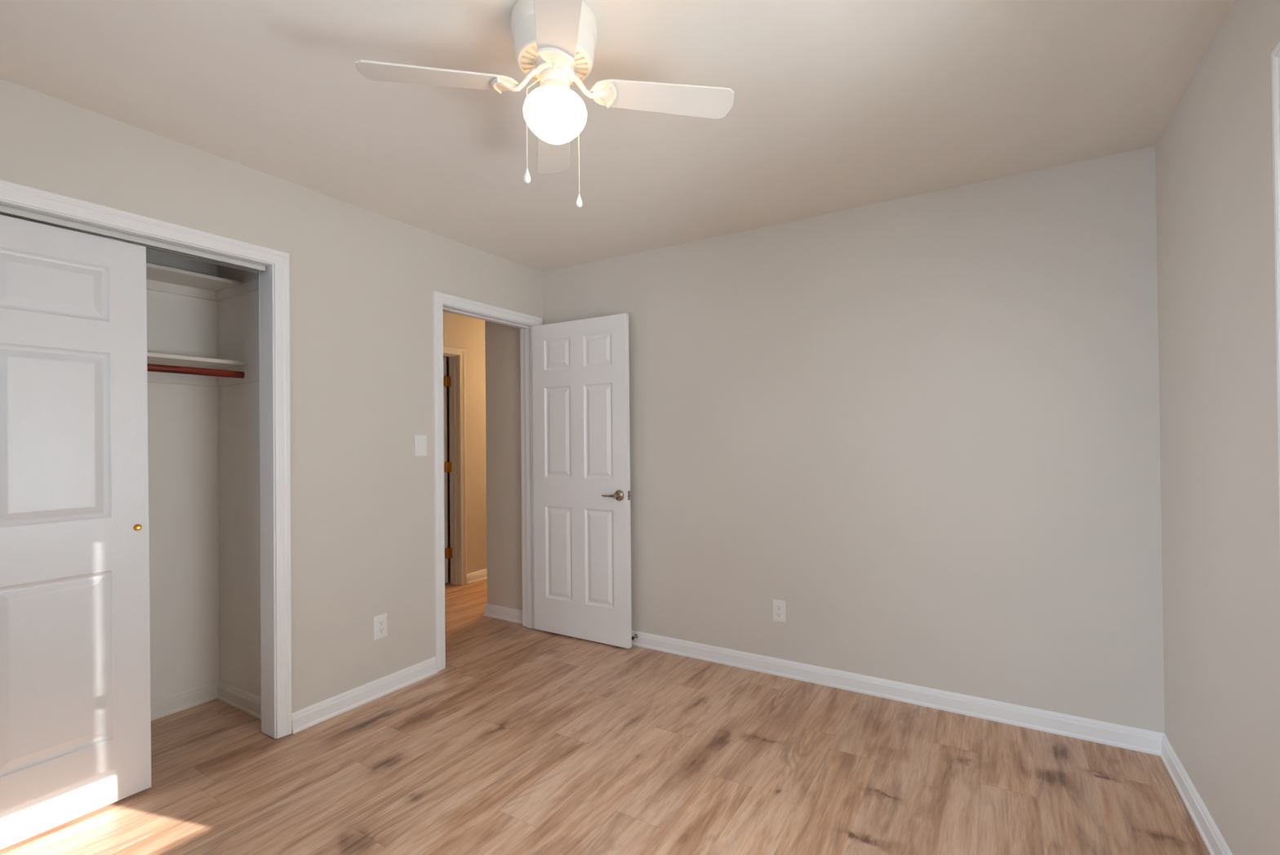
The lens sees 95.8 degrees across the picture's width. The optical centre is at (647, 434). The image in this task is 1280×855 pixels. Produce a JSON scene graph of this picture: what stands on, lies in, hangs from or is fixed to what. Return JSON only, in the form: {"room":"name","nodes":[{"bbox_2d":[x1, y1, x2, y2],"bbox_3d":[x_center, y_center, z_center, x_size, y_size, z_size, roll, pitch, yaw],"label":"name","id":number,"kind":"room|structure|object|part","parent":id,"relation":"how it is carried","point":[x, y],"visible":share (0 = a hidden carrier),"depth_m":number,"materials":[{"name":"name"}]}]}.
{"room":"empty bedroom","nodes":[
{"label":"empty bedroom","id":0,"kind":"room"},
{"bbox_2d":[146,248,219,700],"bbox_3d":[-2.707,0.104,2.154,0.100,2.440,2.105,-1,-1,31],"label":"wall","id":1,"kind":"structure","parent":0,"point":[183,433],"depth_m":2.81,"materials":[{"name":"paint"}]},
{"bbox_2d":[146,371,215,386],"bbox_3d":[-2.689,-0.286,2.079,0.018,0.084,1.995,-1,-1,31],"label":"cleat","id":2,"kind":"object","parent":1,"relation":"attached to","point":[153,376],"visible":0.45,"depth_m":2.79,"materials":[{"name":"paint"}]},
{"bbox_2d":[146,351,247,368],"bbox_3d":[-2.569,-0.339,2.007,0.300,0.018,1.995,-1,-1,31],"label":"closet shelf","id":3,"kind":"object","parent":2,"relation":"on","point":[152,357],"visible":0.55,"depth_m":2.66,"materials":[{"name":"paint"}]},
{"bbox_2d":[146,279,217,301],"bbox_3d":[-2.693,-0.698,2.082,0.018,0.045,1.995,-1,-1,31],"label":"cleat","id":4,"kind":"object","parent":1,"relation":"attached to","point":[153,285],"visible":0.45,"depth_m":2.79,"materials":[{"name":"paint"}]},
{"bbox_2d":[146,262,242,291],"bbox_3d":[-2.592,-0.732,2.021,0.255,0.017,1.995,-1,-1,31],"label":"closet shelf","id":5,"kind":"object","parent":4,"relation":"on","point":[153,272],"visible":0.47,"depth_m":2.69,"materials":[{"name":"paint"}]},
{"bbox_2d":[150,679,261,720],"bbox_3d":[-2.434,1.277,1.922,0.580,0.086,1.995,-1,-1,31],"label":"baseboard","id":6,"kind":"structure","parent":1,"relation":"attached to","point":[244,700],"depth_m":2.79,"materials":[{"name":"paint"}]},
{"bbox_2d":[217,264,261,697],"bbox_3d":[-1.900,0.102,2.831,0.580,2.440,0.110,-1,-1,31],"label":"wall","id":7,"kind":"structure","parent":0,"point":[238,317],"depth_m":2.82,"materials":[{"name":"paint"}]},
{"bbox_2d":[215,278,258,301],"bbox_3d":[-1.935,-0.700,2.779,0.557,0.045,0.018,-1,-1,31],"label":"cleat","id":8,"kind":"object","parent":7,"relation":"attached to","point":[251,286],"visible":0.56,"depth_m":2.80,"materials":[{"name":"paint"}]},
{"bbox_2d":[215,363,259,386],"bbox_3d":[-1.931,-0.288,2.776,0.557,0.084,0.018,-1,-1,31],"label":"cleat","id":9,"kind":"object","parent":7,"relation":"attached to","point":[252,371],"visible":0.4,"depth_m":2.77,"materials":[{"name":"paint"}]},
{"bbox_2d":[0,78,542,712],"bbox_3d":[-1.714,0.097,2.462,0.120,2.440,3.660,-1,-1,31],"label":"wall","id":10,"kind":"structure","parent":0,"point":[362,282],"depth_m":2.74,"materials":[{"name":"paint"}]},
{"bbox_2d":[0,204,265,272],"bbox_3d":[-2.155,-0.724,1.782,0.082,0.025,1.768,-1,-1,31],"label":"door track","id":11,"kind":"object","parent":10,"relation":"attached to","point":[157,246],"visible":1,"depth_m":2.14,"materials":[{"name":"metal"}]},
{"bbox_2d":[0,214,151,848],"bbox_3d":[-2.106,0.299,1.779,0.039,2.008,0.900,-2,-1,31],"label":"door","id":12,"kind":"structure","parent":11,"relation":"hanging from","point":[75,703],"depth_m":1.97,"materials":[{"name":"white paint"}]},
{"bbox_3d":[-1.874,0.341,2.125,0.003,0.024,0.024,-2,-1,31],"label":"finger pull","id":13,"kind":"part","parent":12,"relation":"part of","materials":[{"name":"gold metal"}]},
{"bbox_2d":[0,178,292,738],"bbox_3d":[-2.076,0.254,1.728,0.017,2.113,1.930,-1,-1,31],"label":"trim","id":14,"kind":"structure","parent":10,"relation":"attached to","point":[10,191],"depth_m":2.51,"materials":[{"name":"paint"}]},
{"bbox_2d":[292,656,437,733],"bbox_3d":[-1.367,1.274,2.875,0.019,0.086,0.768,-1,-1,31],"label":"baseboard","id":15,"kind":"structure","parent":10,"relation":"attached to","point":[303,718],"depth_m":2.82,"materials":[{"name":"paint"}]},
{"bbox_2d":[373,613,386,639],"bbox_3d":[-1.347,0.973,2.925,0.008,0.117,0.072,-1,-1,31],"label":"electrical outlet","id":16,"kind":"object","parent":10,"relation":"attached to","point":[380,621],"visible":1,"depth_m":2.92,"materials":[{"name":"plastic"}]},
{"bbox_2d":[377,626,384,633],"bbox_3d":[-1.345,0.992,2.923,0.003,0.028,0.034,-1,-1,31],"label":"receptacle","id":17,"kind":"object","parent":16,"relation":"attached to","point":[380,629],"depth_m":2.92,"materials":[{"name":"plastic"}]},
{"bbox_2d":[377,619,384,626],"bbox_3d":[-1.345,0.953,2.924,0.003,0.028,0.034,-1,-1,31],"label":"receptacle","id":18,"kind":"object","parent":16,"relation":"attached to","point":[380,622],"depth_m":2.92,"materials":[{"name":"plastic"}]},
{"bbox_2d":[415,434,426,456],"bbox_3d":[-1.224,0.060,3.141,0.016,0.117,0.072,-1,-1,31],"label":"light switch","id":19,"kind":"object","parent":10,"relation":"attached to","point":[420,439],"visible":1,"depth_m":3.14,"materials":[{"name":"plastic"}]},
{"bbox_2d":[432,290,542,671],"bbox_3d":[-0.948,0.258,3.593,0.017,2.114,0.890,-1,-1,31],"label":"trim","id":20,"kind":"structure","parent":10,"relation":"attached to","point":[440,299],"depth_m":3.24,"materials":[{"name":"paint"}]},
{"bbox_2d":[443,304,534,627],"bbox_3d":[-1.011,0.282,3.631,0.131,2.071,0.800,-1,-1,31],"label":"trim","id":21,"kind":"structure","parent":10,"relation":"attached to","point":[526,330],"depth_m":3.94,"materials":[{"name":"paint"}]},
{"bbox_2d":[532,313,631,648],"bbox_3d":[-0.442,0.284,3.717,0.781,2.032,0.162,-1,-1,31],"label":"door","id":22,"kind":"structure","parent":10,"relation":"in","point":[581,442],"depth_m":3.68,"materials":[{"name":"paint"}]},
{"bbox_3d":[-0.238,0.373,3.517,0.108,0.019,0.024,-1,-1,33],"label":"lever","id":23,"kind":"part","parent":22,"relation":"part of","materials":[{"name":"brown metal"}]},
{"bbox_3d":[-0.186,0.372,3.508,0.067,0.067,0.062,-1,-1,31],"label":"handle","id":24,"kind":"part","parent":22,"relation":"part of","materials":[{"name":"brown metal"}]},
{"bbox_3d":[-0.110,0.372,3.519,0.010,0.057,0.023,-1,-1,31],"label":"latch plate","id":25,"kind":"part","parent":22,"relation":"part of","materials":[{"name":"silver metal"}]},
{"bbox_2d":[443,311,486,573],"bbox_3d":[-1.589,0.118,5.369,0.115,2.440,4.555,-1,-1,31],"label":"wall","id":26,"kind":"structure","parent":0,"point":[468,333],"depth_m":5.28,"materials":[{"name":"paint"}]},
{"bbox_2d":[443,356,452,582],"bbox_3d":[-2.101,0.320,5.342,0.785,2.017,0.075,-1,-1,31],"label":"door","id":27,"kind":"structure","parent":26,"relation":"in","point":[446,380],"depth_m":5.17,"materials":[{"name":"paint"}]},
{"bbox_2d":[443,345,466,585],"bbox_3d":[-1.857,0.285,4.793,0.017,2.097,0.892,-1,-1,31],"label":"trim","id":28,"kind":"structure","parent":26,"relation":"attached to","point":[460,352],"depth_m":5.14,"materials":[{"name":"paint"}]},
{"bbox_2d":[466,568,487,583],"bbox_3d":[-0.978,1.296,6.221,0.019,0.086,2.462,-1,-1,31],"label":"baseboard","id":29,"kind":"structure","parent":26,"relation":"attached to","point":[481,575],"depth_m":5.27,"materials":[{"name":"paint"}]},
{"bbox_2d":[484,320,522,610],"bbox_3d":[-0.225,0.105,5.435,0.410,2.440,3.030,-1,-1,31],"label":"wall","id":30,"kind":"structure","parent":0,"point":[502,342],"depth_m":4.15,"materials":[{"name":"paint"}]},
{"bbox_2d":[483,603,522,623],"bbox_3d":[-0.242,1.283,5.432,0.394,0.086,3.049,-1,-1,31],"label":"baseboard","id":31,"kind":"structure","parent":30,"relation":"attached to","point":[508,614],"depth_m":4.13,"materials":[{"name":"paint"}]},
{"bbox_2d":[0,525,1210,854],"bbox_3d":[-1.358,1.351,4.055,7.710,0.050,6.800,-1,-1,31],"label":"floor","id":32,"kind":"structure","parent":0,"point":[526,740],"depth_m":2.21,"materials":[{"name":"brown wood"}]},
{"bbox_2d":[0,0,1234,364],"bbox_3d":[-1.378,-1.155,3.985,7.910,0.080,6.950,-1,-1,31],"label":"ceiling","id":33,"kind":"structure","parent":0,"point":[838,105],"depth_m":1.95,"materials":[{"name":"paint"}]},
{"bbox_2d":[355,0,734,207],"bbox_3d":[-0.256,-0.900,1.606,0.778,0.486,0.778,-1,-1,35],"label":"ceiling fan","id":34,"kind":"object","parent":33,"relation":"hanging from","point":[555,41],"visible":1,"depth_m":1.57,"materials":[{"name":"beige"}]},
{"bbox_3d":[-0.557,-0.958,1.554,0.417,0.006,0.118,0,11,-10],"label":"blade","id":35,"kind":"part","parent":34,"relation":"part of","materials":[{"name":"white wood"}]},
{"bbox_3d":[-0.306,-0.840,1.561,0.003,0.266,0.051,-1,-1,40],"label":"pull chain","id":36,"kind":"part","parent":34,"relation":"part of","materials":[{"name":"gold metal"}]},
{"bbox_3d":[-0.309,-0.958,1.907,0.118,0.006,0.417,-12,1,-10],"label":"blade","id":37,"kind":"part","parent":34,"relation":"part of","materials":[{"name":"white wood"}]},
{"bbox_3d":[-0.257,-1.026,1.607,0.207,0.007,0.207,-1,-1,31],"label":"vented plate","id":38,"kind":"part","parent":34,"relation":"part of","materials":[{"name":"beige metal"}]},
{"bbox_3d":[-0.256,-0.878,1.606,0.175,0.127,0.175,-1,-1,31],"label":"lamp globe","id":39,"kind":"part","parent":34,"relation":"part of","materials":[{"name":"white glass"}]},
{"bbox_3d":[-0.204,-0.964,1.306,0.118,0.006,0.417,11,-2,-10],"label":"blade","id":40,"kind":"part","parent":34,"relation":"part of","materials":[{"name":"white wood"}]},
{"bbox_3d":[-0.212,-0.832,1.656,0.003,0.272,0.052,-1,-1,33],"label":"pull chain","id":41,"kind":"part","parent":34,"relation":"part of","materials":[{"name":"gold metal"}]},
{"bbox_3d":[0.044,-0.963,1.659,0.417,0.006,0.118,0,-11,-10],"label":"blade","id":42,"kind":"part","parent":34,"relation":"part of","materials":[{"name":"white wood"}]},
{"bbox_2d":[542,146,1164,733],"bbox_3d":[0.713,0.079,3.199,3.510,2.440,0.115,-1,-1,31],"label":"wall","id":43,"kind":"structure","parent":0,"point":[925,427],"depth_m":2.78,"materials":[{"name":"paint"}]},
{"bbox_2d":[631,633,638,639],"bbox_3d":[-0.082,1.250,3.564,0.025,0.025,0.052,-1,-1,31],"label":"door stop","id":44,"kind":"object","parent":43,"relation":"attached to","point":[636,635],"visible":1,"depth_m":3.58,"materials":[{"name":"beige metal"}]},
{"bbox_2d":[773,599,786,622],"bbox_3d":[0.712,0.954,3.126,0.072,0.117,0.008,-1,-1,31],"label":"electrical outlet","id":45,"kind":"object","parent":43,"relation":"attached to","point":[779,606],"visible":1,"depth_m":3.12,"materials":[{"name":"plastic"}]},
{"bbox_2d":[775,604,782,609],"bbox_3d":[0.711,0.935,3.124,0.034,0.028,0.003,-1,-1,31],"label":"receptacle","id":46,"kind":"object","parent":45,"relation":"attached to","point":[778,606],"depth_m":3.12,"materials":[{"name":"plastic"}]},
{"bbox_2d":[776,611,782,617],"bbox_3d":[0.711,0.974,3.124,0.034,0.028,0.003,-1,-1,31],"label":"receptacle","id":47,"kind":"object","parent":45,"relation":"attached to","point":[779,614],"depth_m":3.12,"materials":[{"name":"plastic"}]},
{"bbox_2d":[631,630,1164,755],"bbox_3d":[0.676,1.256,3.141,3.240,0.086,0.019,-1,-1,31],"label":"baseboard","id":48,"kind":"structure","parent":43,"relation":"attached to","point":[1149,741],"depth_m":2.75,"materials":[{"name":"paint"}]},
{"bbox_2d":[1155,0,1279,854],"bbox_3d":[1.173,0.056,0.715,0.150,2.440,3.660,-1,-1,31],"label":"wall","id":49,"kind":"structure","parent":0,"point":[1214,165],"depth_m":1.66,"materials":[{"name":"paint"}]},
{"bbox_2d":[1160,733,1232,854],"bbox_3d":[1.112,1.234,0.749,0.019,0.086,3.660,-1,-1,31],"label":"baseboard","id":50,"kind":"structure","parent":49,"relation":"attached to","point":[1211,836],"depth_m":1.93,"materials":[{"name":"paint"}]},
{"bbox_2d":[1271,42,1279,526],"bbox_3d":[1.154,-0.189,0.710,0.162,1.358,1.303,-1,-1,31],"label":"window","id":51,"kind":"structure","parent":49,"relation":"in","point":[1275,55],"depth_m":1.30,"materials":[{"name":"paint"}]},
{"bbox_3d":[-1.563,0.078,0.143,4.240,2.440,0.150,-1,-1,31],"label":"wall","id":52,"kind":"structure","parent":0,"visible":0},
{"bbox_2d":[146,363,246,380],"bbox_3d":[-2.441,-0.284,1.918,0.048,0.048,1.977,-1,-1,31],"label":"closet rod","id":53,"kind":"object","parent":52,"relation":"attached to","point":[150,367],"visible":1,"depth_m":2.59,"materials":[{"name":"red wood"}]},
{"bbox_2d":[240,369,246,380],"bbox_3d":[-1.930,-0.283,2.762,0.048,0.048,0.005,-1,-1,31],"label":"socket","id":54,"kind":"object","parent":53,"relation":"attached to","point":[243,374],"depth_m":2.75,"materials":[{"name":"paint"}]}
]}

